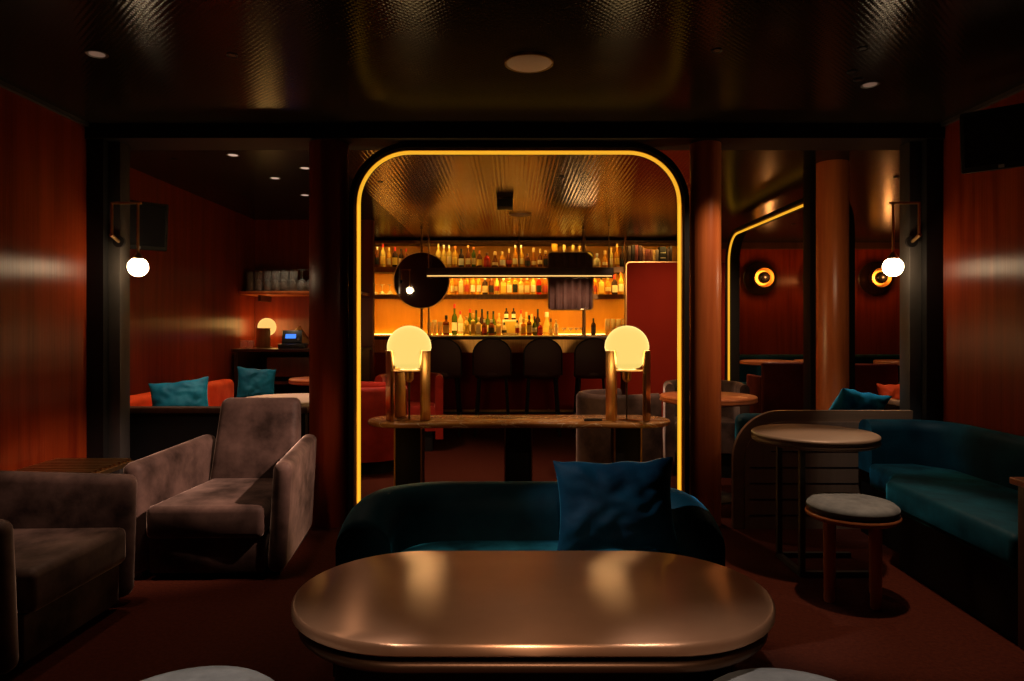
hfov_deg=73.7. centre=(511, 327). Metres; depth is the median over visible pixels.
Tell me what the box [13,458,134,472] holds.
side table
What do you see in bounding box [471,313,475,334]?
bottle
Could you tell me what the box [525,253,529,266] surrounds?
bottle
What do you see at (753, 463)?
partition
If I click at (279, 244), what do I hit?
wall
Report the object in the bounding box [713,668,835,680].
round stool
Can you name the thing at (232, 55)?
recessed light
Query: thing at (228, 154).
recessed light
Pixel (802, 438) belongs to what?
bistro table
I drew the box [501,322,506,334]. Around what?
bottle
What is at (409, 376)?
socket
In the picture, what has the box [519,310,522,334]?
bottle
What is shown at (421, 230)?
pole
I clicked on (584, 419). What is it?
remote control
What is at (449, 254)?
bottle
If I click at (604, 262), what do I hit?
bottle
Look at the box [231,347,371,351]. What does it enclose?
countertop
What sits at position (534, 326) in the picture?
bottle
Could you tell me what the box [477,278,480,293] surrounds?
bottle
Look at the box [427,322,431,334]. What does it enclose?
glass
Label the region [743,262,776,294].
wall sconce
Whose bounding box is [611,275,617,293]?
bottle
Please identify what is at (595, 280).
bottle
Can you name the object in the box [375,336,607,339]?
countertop
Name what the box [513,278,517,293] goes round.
bottle
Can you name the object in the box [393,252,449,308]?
round mirror
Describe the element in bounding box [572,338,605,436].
bar stool
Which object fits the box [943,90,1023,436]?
wall
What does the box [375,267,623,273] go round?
bar shelf
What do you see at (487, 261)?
bottle
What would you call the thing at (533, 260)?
bottle
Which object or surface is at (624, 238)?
post
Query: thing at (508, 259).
bottle
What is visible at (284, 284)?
tumbler
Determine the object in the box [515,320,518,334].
bottle
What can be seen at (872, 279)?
wall sconce
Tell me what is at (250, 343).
tumbler
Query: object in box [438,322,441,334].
glass
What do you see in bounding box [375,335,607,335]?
countertop
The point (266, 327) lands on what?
table lamp
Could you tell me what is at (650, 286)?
wall
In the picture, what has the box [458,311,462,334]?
bottle
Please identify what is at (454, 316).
bottle
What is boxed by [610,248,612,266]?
bottle
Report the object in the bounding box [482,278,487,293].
bottle
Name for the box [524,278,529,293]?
bottle
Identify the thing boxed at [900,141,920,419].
steel column
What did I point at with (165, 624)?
floor
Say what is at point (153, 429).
screen
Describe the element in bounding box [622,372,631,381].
socket
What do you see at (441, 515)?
curved sofa
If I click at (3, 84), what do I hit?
trim
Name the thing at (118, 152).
steel column
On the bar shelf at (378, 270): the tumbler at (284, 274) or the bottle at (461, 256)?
the bottle at (461, 256)
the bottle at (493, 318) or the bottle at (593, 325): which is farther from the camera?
the bottle at (493, 318)
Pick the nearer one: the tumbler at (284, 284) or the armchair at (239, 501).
the armchair at (239, 501)
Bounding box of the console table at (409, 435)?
[368,415,669,485]
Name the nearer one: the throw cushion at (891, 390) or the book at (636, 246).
the throw cushion at (891, 390)
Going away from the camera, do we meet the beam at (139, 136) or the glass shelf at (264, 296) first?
the beam at (139, 136)
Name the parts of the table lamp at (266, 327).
post, globe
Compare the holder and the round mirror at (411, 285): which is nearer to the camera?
the holder
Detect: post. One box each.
[427,238,430,334]
[585,238,585,334]
[624,238,625,325]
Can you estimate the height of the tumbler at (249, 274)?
0.106 m
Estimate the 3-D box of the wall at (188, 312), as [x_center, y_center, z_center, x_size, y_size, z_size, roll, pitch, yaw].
[-2.975,-0.010,5.915,0.150,2.420,3.570,0,0,0]
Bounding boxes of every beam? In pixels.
[85,123,944,149]
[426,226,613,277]
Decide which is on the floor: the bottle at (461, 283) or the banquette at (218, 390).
the banquette at (218, 390)
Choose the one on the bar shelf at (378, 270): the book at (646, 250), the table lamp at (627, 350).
the book at (646, 250)
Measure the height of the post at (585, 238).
1.320 m
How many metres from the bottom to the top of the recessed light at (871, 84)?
0.004 m
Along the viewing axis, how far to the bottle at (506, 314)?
9.47 m
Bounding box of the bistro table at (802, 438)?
[751,424,881,576]
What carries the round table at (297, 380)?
on the floor
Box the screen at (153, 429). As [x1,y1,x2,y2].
[130,406,308,460]
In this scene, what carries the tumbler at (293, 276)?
on the tumbler at (293, 285)
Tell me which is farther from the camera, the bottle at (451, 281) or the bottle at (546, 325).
the bottle at (546, 325)
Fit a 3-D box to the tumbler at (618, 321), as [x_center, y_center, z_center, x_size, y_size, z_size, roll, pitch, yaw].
[1.466,-0.070,9.400,0.073,0.112,0.073,0,0,0]
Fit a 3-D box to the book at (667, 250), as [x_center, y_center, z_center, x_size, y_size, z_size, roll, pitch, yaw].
[2.148,-0.962,9.478,0.035,0.263,0.164,0,0,0]
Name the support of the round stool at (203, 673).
on the floor
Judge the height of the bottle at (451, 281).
0.277 m
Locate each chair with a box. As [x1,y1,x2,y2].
[361,381,406,474]
[375,372,442,451]
[576,388,661,462]
[663,380,749,477]
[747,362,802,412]
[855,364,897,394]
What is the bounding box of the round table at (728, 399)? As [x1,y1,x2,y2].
[659,391,757,504]
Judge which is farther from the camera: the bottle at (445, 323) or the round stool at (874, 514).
the bottle at (445, 323)
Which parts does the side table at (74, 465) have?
frame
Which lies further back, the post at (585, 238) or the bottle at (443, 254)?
the bottle at (443, 254)
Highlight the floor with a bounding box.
[0,427,1023,680]
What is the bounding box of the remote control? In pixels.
[583,418,601,420]
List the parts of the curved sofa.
backrest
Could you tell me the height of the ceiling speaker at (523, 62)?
0.012 m
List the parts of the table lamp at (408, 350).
post, post, stem, globe, post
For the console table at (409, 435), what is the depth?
4.52 m
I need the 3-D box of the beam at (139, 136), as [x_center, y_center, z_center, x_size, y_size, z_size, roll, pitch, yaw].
[0.018,-1.175,4.200,5.115,0.090,0.280,0,0,0]
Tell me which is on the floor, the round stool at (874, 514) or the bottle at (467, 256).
the round stool at (874, 514)
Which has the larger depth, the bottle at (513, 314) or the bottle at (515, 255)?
the bottle at (513, 314)
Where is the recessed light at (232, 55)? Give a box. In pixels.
[226,53,237,57]
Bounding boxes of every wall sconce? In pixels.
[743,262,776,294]
[858,262,891,294]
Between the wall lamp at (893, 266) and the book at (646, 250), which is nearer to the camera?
the wall lamp at (893, 266)
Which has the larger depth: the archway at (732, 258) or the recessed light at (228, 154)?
the archway at (732, 258)
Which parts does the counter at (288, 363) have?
panel, panel, drawer, panel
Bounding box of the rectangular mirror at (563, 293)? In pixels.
[548,251,593,309]
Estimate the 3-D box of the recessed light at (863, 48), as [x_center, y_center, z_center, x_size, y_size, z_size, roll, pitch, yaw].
[1.530,-1.218,2.980,0.049,0.004,0.049,0,0,0]
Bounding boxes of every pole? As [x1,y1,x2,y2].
[420,229,422,329]
[580,229,586,335]
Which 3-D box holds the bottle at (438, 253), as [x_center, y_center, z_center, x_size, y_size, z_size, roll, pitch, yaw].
[-1.016,-0.995,9.419,0.073,0.328,0.074,0,0,0]
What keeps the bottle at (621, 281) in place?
on the bar shelf at (377, 296)
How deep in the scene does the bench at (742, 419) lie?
4.23 m
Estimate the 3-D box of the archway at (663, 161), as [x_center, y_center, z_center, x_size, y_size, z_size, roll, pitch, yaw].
[0.043,0.040,4.200,2.058,2.321,0.160,0,0,0]
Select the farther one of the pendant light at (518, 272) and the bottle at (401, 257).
the bottle at (401, 257)
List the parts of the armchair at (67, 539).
arm, arm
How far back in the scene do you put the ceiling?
3.41 m
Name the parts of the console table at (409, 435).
leg, leg, leg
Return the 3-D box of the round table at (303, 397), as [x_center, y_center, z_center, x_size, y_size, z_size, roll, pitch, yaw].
[-1.620,0.855,5.000,0.700,0.690,0.700,0,0,0]
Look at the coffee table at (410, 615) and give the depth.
1.54 m
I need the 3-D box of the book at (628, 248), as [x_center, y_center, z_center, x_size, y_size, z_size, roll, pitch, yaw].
[1.619,-0.983,9.478,0.043,0.304,0.164,0,0,0]
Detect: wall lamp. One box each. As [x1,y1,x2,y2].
[109,202,148,275]
[882,202,921,275]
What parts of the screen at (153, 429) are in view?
cap rail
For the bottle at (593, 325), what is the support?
on the countertop at (622, 381)
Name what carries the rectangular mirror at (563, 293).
attached to the pole at (583, 230)
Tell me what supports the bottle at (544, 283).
on the bar shelf at (377, 296)
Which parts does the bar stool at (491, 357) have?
leg, leg, backrest, seat, leg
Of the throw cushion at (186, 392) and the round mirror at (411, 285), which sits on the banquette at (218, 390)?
the throw cushion at (186, 392)
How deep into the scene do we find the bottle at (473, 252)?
9.39 m
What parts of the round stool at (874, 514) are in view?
leg, leg, leg, leg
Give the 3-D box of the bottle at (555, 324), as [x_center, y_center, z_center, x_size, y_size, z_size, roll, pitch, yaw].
[0.603,-0.011,9.359,0.065,0.219,0.065,0,0,1]
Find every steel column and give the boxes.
[108,141,129,473]
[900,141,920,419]
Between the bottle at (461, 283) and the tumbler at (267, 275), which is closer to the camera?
the tumbler at (267, 275)
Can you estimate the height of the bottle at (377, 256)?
0.288 m
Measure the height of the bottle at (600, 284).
0.263 m
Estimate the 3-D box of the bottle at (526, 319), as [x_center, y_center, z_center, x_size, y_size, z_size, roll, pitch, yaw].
[0.200,-0.063,9.597,0.062,0.323,0.068,0,0,0]
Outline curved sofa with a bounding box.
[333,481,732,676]
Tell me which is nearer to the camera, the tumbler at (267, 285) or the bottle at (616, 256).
the tumbler at (267, 285)
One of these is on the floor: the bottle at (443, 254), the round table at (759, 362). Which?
the round table at (759, 362)
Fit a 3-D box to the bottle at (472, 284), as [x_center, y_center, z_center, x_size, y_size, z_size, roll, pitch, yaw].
[-0.539,-0.594,9.439,0.071,0.277,0.072,0,0,10]
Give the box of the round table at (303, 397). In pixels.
[250,393,308,405]
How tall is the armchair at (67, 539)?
0.790 m
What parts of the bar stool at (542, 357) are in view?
leg, seat, backrest, leg, leg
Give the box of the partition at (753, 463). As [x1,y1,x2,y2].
[731,410,912,528]
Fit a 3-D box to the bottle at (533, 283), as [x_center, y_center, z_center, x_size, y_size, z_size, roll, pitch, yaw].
[0.293,-0.594,9.439,0.071,0.277,0.072,0,0,6]
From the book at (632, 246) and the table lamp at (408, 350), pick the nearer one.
the table lamp at (408, 350)
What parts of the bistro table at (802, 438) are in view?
post, post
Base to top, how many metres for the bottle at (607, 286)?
0.277 m
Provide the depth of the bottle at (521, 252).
9.39 m
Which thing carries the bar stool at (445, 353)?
on the floor
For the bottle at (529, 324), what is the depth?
9.33 m
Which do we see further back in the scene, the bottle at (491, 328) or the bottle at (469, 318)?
the bottle at (469, 318)
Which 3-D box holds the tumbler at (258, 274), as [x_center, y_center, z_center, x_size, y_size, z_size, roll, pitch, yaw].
[-2.707,-0.554,7.300,0.090,0.106,0.090,0,0,0]
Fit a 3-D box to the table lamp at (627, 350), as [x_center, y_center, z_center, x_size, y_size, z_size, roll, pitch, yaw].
[0.771,0.299,4.585,0.297,0.630,0.296,0,0,0]
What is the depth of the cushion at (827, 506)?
2.95 m
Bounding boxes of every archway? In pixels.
[349,142,689,511]
[725,198,854,389]
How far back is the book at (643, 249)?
9.39 m
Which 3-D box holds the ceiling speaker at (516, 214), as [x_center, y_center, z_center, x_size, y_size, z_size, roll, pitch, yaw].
[0.086,-1.214,7.300,0.244,0.012,0.244,0,0,0]
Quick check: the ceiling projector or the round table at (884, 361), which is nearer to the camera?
the ceiling projector
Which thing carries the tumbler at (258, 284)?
on the glass shelf at (264, 296)
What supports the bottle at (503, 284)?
on the bar shelf at (377, 296)
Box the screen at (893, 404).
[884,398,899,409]
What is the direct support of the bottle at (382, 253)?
on the bar shelf at (378, 270)
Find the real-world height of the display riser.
0.215 m
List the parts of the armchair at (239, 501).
arm, backrest, arm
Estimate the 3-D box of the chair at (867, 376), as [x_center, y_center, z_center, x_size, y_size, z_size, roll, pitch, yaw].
[4.000,0.800,7.875,0.620,0.800,0.550,0,0,0]
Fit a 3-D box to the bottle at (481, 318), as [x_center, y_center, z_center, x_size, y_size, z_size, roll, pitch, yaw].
[-0.422,-0.084,9.599,0.076,0.366,0.076,0,0,11]
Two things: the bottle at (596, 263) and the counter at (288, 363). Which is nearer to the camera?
the counter at (288, 363)
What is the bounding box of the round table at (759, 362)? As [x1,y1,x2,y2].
[740,359,798,365]
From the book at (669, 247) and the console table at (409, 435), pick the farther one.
the book at (669, 247)
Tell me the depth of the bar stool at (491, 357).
7.52 m
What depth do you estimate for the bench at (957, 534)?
3.23 m
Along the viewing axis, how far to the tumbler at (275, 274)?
7.26 m
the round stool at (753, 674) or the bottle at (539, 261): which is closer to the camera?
the round stool at (753, 674)
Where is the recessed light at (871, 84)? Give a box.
[860,81,879,87]
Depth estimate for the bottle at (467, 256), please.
9.39 m
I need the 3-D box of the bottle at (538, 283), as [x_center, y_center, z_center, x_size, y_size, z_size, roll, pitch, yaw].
[0.373,-0.594,9.439,0.077,0.277,0.077,0,0,-2]
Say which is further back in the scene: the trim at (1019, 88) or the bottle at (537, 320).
the bottle at (537, 320)
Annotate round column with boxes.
[309,139,348,528]
[690,140,720,525]
[816,159,848,409]
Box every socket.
[404,372,413,381]
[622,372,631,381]
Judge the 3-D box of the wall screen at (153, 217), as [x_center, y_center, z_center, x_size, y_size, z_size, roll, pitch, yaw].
[-2.497,-0.684,4.555,0.360,0.322,0.114,0,0,-42]
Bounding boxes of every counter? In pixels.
[231,347,371,429]
[375,336,620,414]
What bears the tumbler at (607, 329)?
on the countertop at (622, 381)
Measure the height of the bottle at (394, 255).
0.288 m
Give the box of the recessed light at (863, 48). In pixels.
[856,46,868,51]
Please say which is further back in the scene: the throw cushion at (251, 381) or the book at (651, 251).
the book at (651, 251)
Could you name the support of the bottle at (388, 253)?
on the bar shelf at (378, 270)
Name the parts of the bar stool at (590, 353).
leg, leg, seat, backrest, leg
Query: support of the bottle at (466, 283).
on the bar shelf at (377, 296)
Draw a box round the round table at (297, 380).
[289,376,308,384]
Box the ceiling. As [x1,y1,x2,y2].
[0,0,1023,241]
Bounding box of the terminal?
[278,330,307,348]
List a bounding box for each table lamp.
[256,318,275,347]
[386,326,430,421]
[605,326,649,421]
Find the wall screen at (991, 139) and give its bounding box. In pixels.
[959,103,1023,173]
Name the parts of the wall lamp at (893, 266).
rod, globe, mount arm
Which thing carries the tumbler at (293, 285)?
on the glass shelf at (264, 296)
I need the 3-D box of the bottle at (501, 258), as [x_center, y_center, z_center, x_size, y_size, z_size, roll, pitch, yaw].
[-0.135,-0.942,9.419,0.089,0.223,0.089,0,0,-10]
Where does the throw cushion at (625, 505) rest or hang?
on the curved sofa
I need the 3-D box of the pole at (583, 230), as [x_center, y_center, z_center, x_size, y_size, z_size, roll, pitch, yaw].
[0.879,-0.560,8.387,0.080,1.320,0.145,0,0,0]
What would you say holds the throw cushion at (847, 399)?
on the bench at (742, 419)
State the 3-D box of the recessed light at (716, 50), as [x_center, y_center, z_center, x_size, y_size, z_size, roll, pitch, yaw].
[0.900,-1.218,3.000,0.049,0.004,0.049,0,0,0]
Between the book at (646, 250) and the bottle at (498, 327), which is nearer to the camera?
the bottle at (498, 327)
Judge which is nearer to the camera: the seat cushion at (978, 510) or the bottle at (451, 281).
the seat cushion at (978, 510)
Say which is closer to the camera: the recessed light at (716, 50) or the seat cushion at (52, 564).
the seat cushion at (52, 564)
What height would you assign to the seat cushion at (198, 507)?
0.155 m
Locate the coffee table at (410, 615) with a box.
[291,551,775,680]
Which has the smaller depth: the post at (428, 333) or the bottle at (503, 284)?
the post at (428, 333)
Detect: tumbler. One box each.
[240,340,246,348]
[246,271,253,280]
[246,281,253,290]
[247,340,254,348]
[254,271,262,280]
[254,281,262,290]
[263,271,271,280]
[263,281,271,290]
[272,271,280,280]
[272,281,280,290]
[281,271,288,280]
[281,281,288,290]
[289,271,297,280]
[289,281,297,290]
[605,319,609,326]
[605,327,609,334]
[610,319,615,326]
[616,319,620,326]
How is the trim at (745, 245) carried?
attached to the wall at (771, 322)
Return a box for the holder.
[295,326,308,344]
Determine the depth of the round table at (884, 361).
8.28 m
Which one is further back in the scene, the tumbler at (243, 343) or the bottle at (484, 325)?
the bottle at (484, 325)
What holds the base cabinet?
on the floor
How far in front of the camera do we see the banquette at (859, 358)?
9.42 m
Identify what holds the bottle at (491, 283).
on the bar shelf at (377, 296)
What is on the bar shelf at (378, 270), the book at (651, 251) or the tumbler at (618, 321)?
the book at (651, 251)
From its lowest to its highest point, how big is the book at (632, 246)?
0.318 m
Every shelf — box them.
[239,291,369,301]
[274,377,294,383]
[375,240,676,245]
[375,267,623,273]
[375,294,623,298]
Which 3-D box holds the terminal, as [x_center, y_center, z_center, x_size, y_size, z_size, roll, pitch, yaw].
[-2.296,0.119,7.160,0.280,0.190,0.220,0,0,-11]
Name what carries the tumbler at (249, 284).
on the glass shelf at (264, 296)
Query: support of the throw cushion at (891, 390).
on the bench
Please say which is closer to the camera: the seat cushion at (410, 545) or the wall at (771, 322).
the seat cushion at (410, 545)
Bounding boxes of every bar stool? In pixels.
[430,338,462,436]
[472,338,511,436]
[523,338,562,436]
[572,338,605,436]
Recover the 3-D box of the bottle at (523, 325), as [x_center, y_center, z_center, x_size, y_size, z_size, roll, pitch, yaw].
[0.156,-0.018,9.357,0.068,0.233,0.074,0,0,0]
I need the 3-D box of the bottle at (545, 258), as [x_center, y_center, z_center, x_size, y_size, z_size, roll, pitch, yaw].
[0.464,-0.949,9.417,0.066,0.236,0.071,0,0,0]
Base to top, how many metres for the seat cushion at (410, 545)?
0.130 m
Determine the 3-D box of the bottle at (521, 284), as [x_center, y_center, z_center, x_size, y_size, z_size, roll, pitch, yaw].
[0.124,-0.587,9.437,0.068,0.263,0.074,0,0,0]
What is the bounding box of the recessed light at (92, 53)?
[85,50,108,58]
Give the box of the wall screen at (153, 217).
[130,200,168,250]
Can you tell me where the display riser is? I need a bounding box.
[502,320,515,334]
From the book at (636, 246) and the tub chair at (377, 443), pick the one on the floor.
the tub chair at (377, 443)
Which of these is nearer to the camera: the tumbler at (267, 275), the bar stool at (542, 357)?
the tumbler at (267, 275)
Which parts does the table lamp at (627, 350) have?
post, post, stem, globe, post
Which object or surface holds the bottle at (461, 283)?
on the bar shelf at (377, 296)
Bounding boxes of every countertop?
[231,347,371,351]
[375,334,624,394]
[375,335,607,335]
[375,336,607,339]
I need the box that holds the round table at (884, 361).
[873,359,899,365]
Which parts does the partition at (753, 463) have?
plank panel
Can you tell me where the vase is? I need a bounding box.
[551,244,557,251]
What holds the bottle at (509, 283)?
on the bar shelf at (377, 296)
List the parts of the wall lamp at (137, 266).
mount arm, rod, globe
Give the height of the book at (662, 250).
0.290 m
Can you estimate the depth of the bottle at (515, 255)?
9.39 m
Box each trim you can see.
[0,80,88,126]
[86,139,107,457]
[721,242,899,248]
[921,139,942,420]
[941,83,1023,126]
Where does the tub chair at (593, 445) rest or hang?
on the floor
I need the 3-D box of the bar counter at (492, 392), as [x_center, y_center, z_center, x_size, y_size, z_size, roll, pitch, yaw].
[-0.195,0.650,8.561,3.110,1.100,0.718,0,0,0]
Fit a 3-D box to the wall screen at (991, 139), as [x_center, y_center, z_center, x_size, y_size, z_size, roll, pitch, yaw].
[2.416,-0.935,3.369,0.340,0.302,0.116,0,0,42]
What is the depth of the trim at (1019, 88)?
3.66 m
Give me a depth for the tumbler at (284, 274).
7.26 m
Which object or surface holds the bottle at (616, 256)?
on the bar shelf at (378, 270)
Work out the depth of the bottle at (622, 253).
9.39 m
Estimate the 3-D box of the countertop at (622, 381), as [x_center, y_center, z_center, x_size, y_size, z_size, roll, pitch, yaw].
[0.230,0.642,9.495,4.640,1.115,0.590,0,0,0]
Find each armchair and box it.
[0,471,136,677]
[123,397,316,575]
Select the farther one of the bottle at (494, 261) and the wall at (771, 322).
the wall at (771, 322)
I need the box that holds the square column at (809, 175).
[803,167,815,409]
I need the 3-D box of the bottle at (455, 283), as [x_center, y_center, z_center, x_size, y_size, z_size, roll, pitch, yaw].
[-0.774,-0.608,9.440,0.053,0.304,0.053,0,0,3]
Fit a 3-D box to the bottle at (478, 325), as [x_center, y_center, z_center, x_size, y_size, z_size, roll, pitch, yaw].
[-0.458,-0.024,9.357,0.063,0.247,0.068,0,0,0]
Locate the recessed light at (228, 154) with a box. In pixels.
[226,153,239,156]
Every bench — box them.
[735,413,760,438]
[858,419,1023,643]
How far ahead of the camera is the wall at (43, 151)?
3.67 m
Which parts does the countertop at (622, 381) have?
counter led strip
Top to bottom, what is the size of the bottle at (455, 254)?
0.302 m
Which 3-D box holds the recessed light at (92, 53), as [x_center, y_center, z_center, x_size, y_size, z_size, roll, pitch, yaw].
[-1.848,-1.218,3.040,0.092,0.004,0.092,0,0,0]
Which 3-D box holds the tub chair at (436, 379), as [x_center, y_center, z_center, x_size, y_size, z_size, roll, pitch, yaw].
[-1.023,0.830,6.884,0.655,0.740,0.588,0,0,-6]
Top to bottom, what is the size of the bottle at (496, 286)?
0.304 m
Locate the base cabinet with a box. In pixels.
[1009,477,1023,649]
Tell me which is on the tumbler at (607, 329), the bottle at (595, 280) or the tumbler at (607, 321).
the tumbler at (607, 321)
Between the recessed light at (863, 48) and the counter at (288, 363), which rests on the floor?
the counter at (288, 363)
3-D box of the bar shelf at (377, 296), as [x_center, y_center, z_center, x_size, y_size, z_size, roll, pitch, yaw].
[-0.285,-0.429,9.541,3.610,0.072,0.498,0,0,0]
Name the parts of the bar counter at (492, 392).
foot rail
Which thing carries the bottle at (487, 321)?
on the countertop at (622, 381)
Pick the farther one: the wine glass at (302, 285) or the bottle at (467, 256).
the bottle at (467, 256)
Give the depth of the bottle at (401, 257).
9.40 m
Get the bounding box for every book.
[626,246,630,262]
[631,245,634,260]
[635,245,637,260]
[638,246,641,260]
[642,248,644,260]
[645,249,647,260]
[650,250,652,260]
[655,250,658,260]
[657,247,665,260]
[666,249,668,260]
[667,246,671,260]
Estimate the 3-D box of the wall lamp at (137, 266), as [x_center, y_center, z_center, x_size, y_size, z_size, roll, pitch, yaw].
[-2.284,-0.526,4.056,0.257,0.442,0.115,0,0,12]
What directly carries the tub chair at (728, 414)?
on the floor
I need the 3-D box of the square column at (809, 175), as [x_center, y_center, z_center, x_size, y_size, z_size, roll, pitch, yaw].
[2.322,-0.010,5.235,0.125,2.420,0.130,0,0,0]
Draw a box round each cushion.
[14,528,125,612]
[146,478,272,537]
[148,376,208,405]
[236,366,275,397]
[401,540,658,551]
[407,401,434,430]
[553,457,679,551]
[675,416,734,453]
[806,492,900,520]
[829,388,891,409]
[870,464,1017,568]
[876,383,899,399]
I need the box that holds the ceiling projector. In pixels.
[497,198,512,209]
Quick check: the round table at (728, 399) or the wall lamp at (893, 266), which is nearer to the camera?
the wall lamp at (893, 266)
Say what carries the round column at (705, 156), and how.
on the floor
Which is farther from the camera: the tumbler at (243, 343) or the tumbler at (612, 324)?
the tumbler at (612, 324)
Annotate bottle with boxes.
[375,247,379,266]
[380,244,385,266]
[387,248,390,266]
[392,247,397,266]
[399,249,403,261]
[436,244,440,258]
[441,245,445,264]
[443,315,448,334]
[447,245,451,266]
[450,278,453,293]
[452,246,457,266]
[452,304,456,334]
[454,279,457,293]
[458,249,463,266]
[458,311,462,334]
[459,278,463,293]
[463,316,469,334]
[464,278,469,293]
[465,245,470,266]
[468,309,471,334]
[470,278,475,293]
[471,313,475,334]
[472,247,475,266]
[476,317,480,334]
[477,251,481,266]
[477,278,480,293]
[479,309,483,334]
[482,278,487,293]
[482,319,486,334]
[484,252,490,266]
[485,311,489,334]
[488,278,493,293]
[488,319,494,334]
[492,251,497,266]
[492,311,495,334]
[494,278,499,293]
[496,313,501,334]
[496,320,500,334]
[499,252,504,266]
[501,278,505,293]
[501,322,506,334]
[504,308,508,319]
[506,249,511,266]
[507,278,511,293]
[511,308,515,319]
[513,245,517,266]
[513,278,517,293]
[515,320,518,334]
[519,278,523,293]
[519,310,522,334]
[520,245,523,266]
[521,318,525,334]
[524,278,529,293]
[524,312,527,334]
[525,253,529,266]
[527,315,531,334]
[531,248,535,266]
[531,278,535,293]
[532,316,536,334]
[535,309,540,334]
[536,278,541,293]
[537,249,542,266]
[538,322,542,334]
[542,278,547,293]
[543,251,547,266]
[543,312,549,334]
[548,318,552,334]
[554,319,557,334]
[591,318,595,334]
[593,253,600,266]
[593,278,596,293]
[598,278,603,293]
[602,251,607,266]
[605,278,610,293]
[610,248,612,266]
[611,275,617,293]
[614,244,619,266]
[618,272,623,293]
[620,246,623,266]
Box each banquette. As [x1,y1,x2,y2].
[130,379,233,405]
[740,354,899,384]
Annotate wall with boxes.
[0,87,85,470]
[130,168,254,394]
[255,220,374,433]
[375,246,899,353]
[625,261,724,416]
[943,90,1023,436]
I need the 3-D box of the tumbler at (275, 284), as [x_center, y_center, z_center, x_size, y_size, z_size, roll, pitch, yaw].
[-2.521,-0.444,7.300,0.090,0.106,0.090,0,0,0]
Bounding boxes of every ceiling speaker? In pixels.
[504,52,553,72]
[509,212,530,216]
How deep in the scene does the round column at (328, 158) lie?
4.09 m
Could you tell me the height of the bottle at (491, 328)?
0.219 m
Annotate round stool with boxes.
[141,666,273,680]
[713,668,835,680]
[805,492,901,610]
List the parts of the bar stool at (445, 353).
backrest, seat, leg, leg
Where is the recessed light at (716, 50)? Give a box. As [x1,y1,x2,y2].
[711,48,722,52]
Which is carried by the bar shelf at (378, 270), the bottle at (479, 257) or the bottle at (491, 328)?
the bottle at (479, 257)
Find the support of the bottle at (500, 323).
on the countertop at (622, 381)
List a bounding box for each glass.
[298,269,306,290]
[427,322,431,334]
[432,320,436,334]
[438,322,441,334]

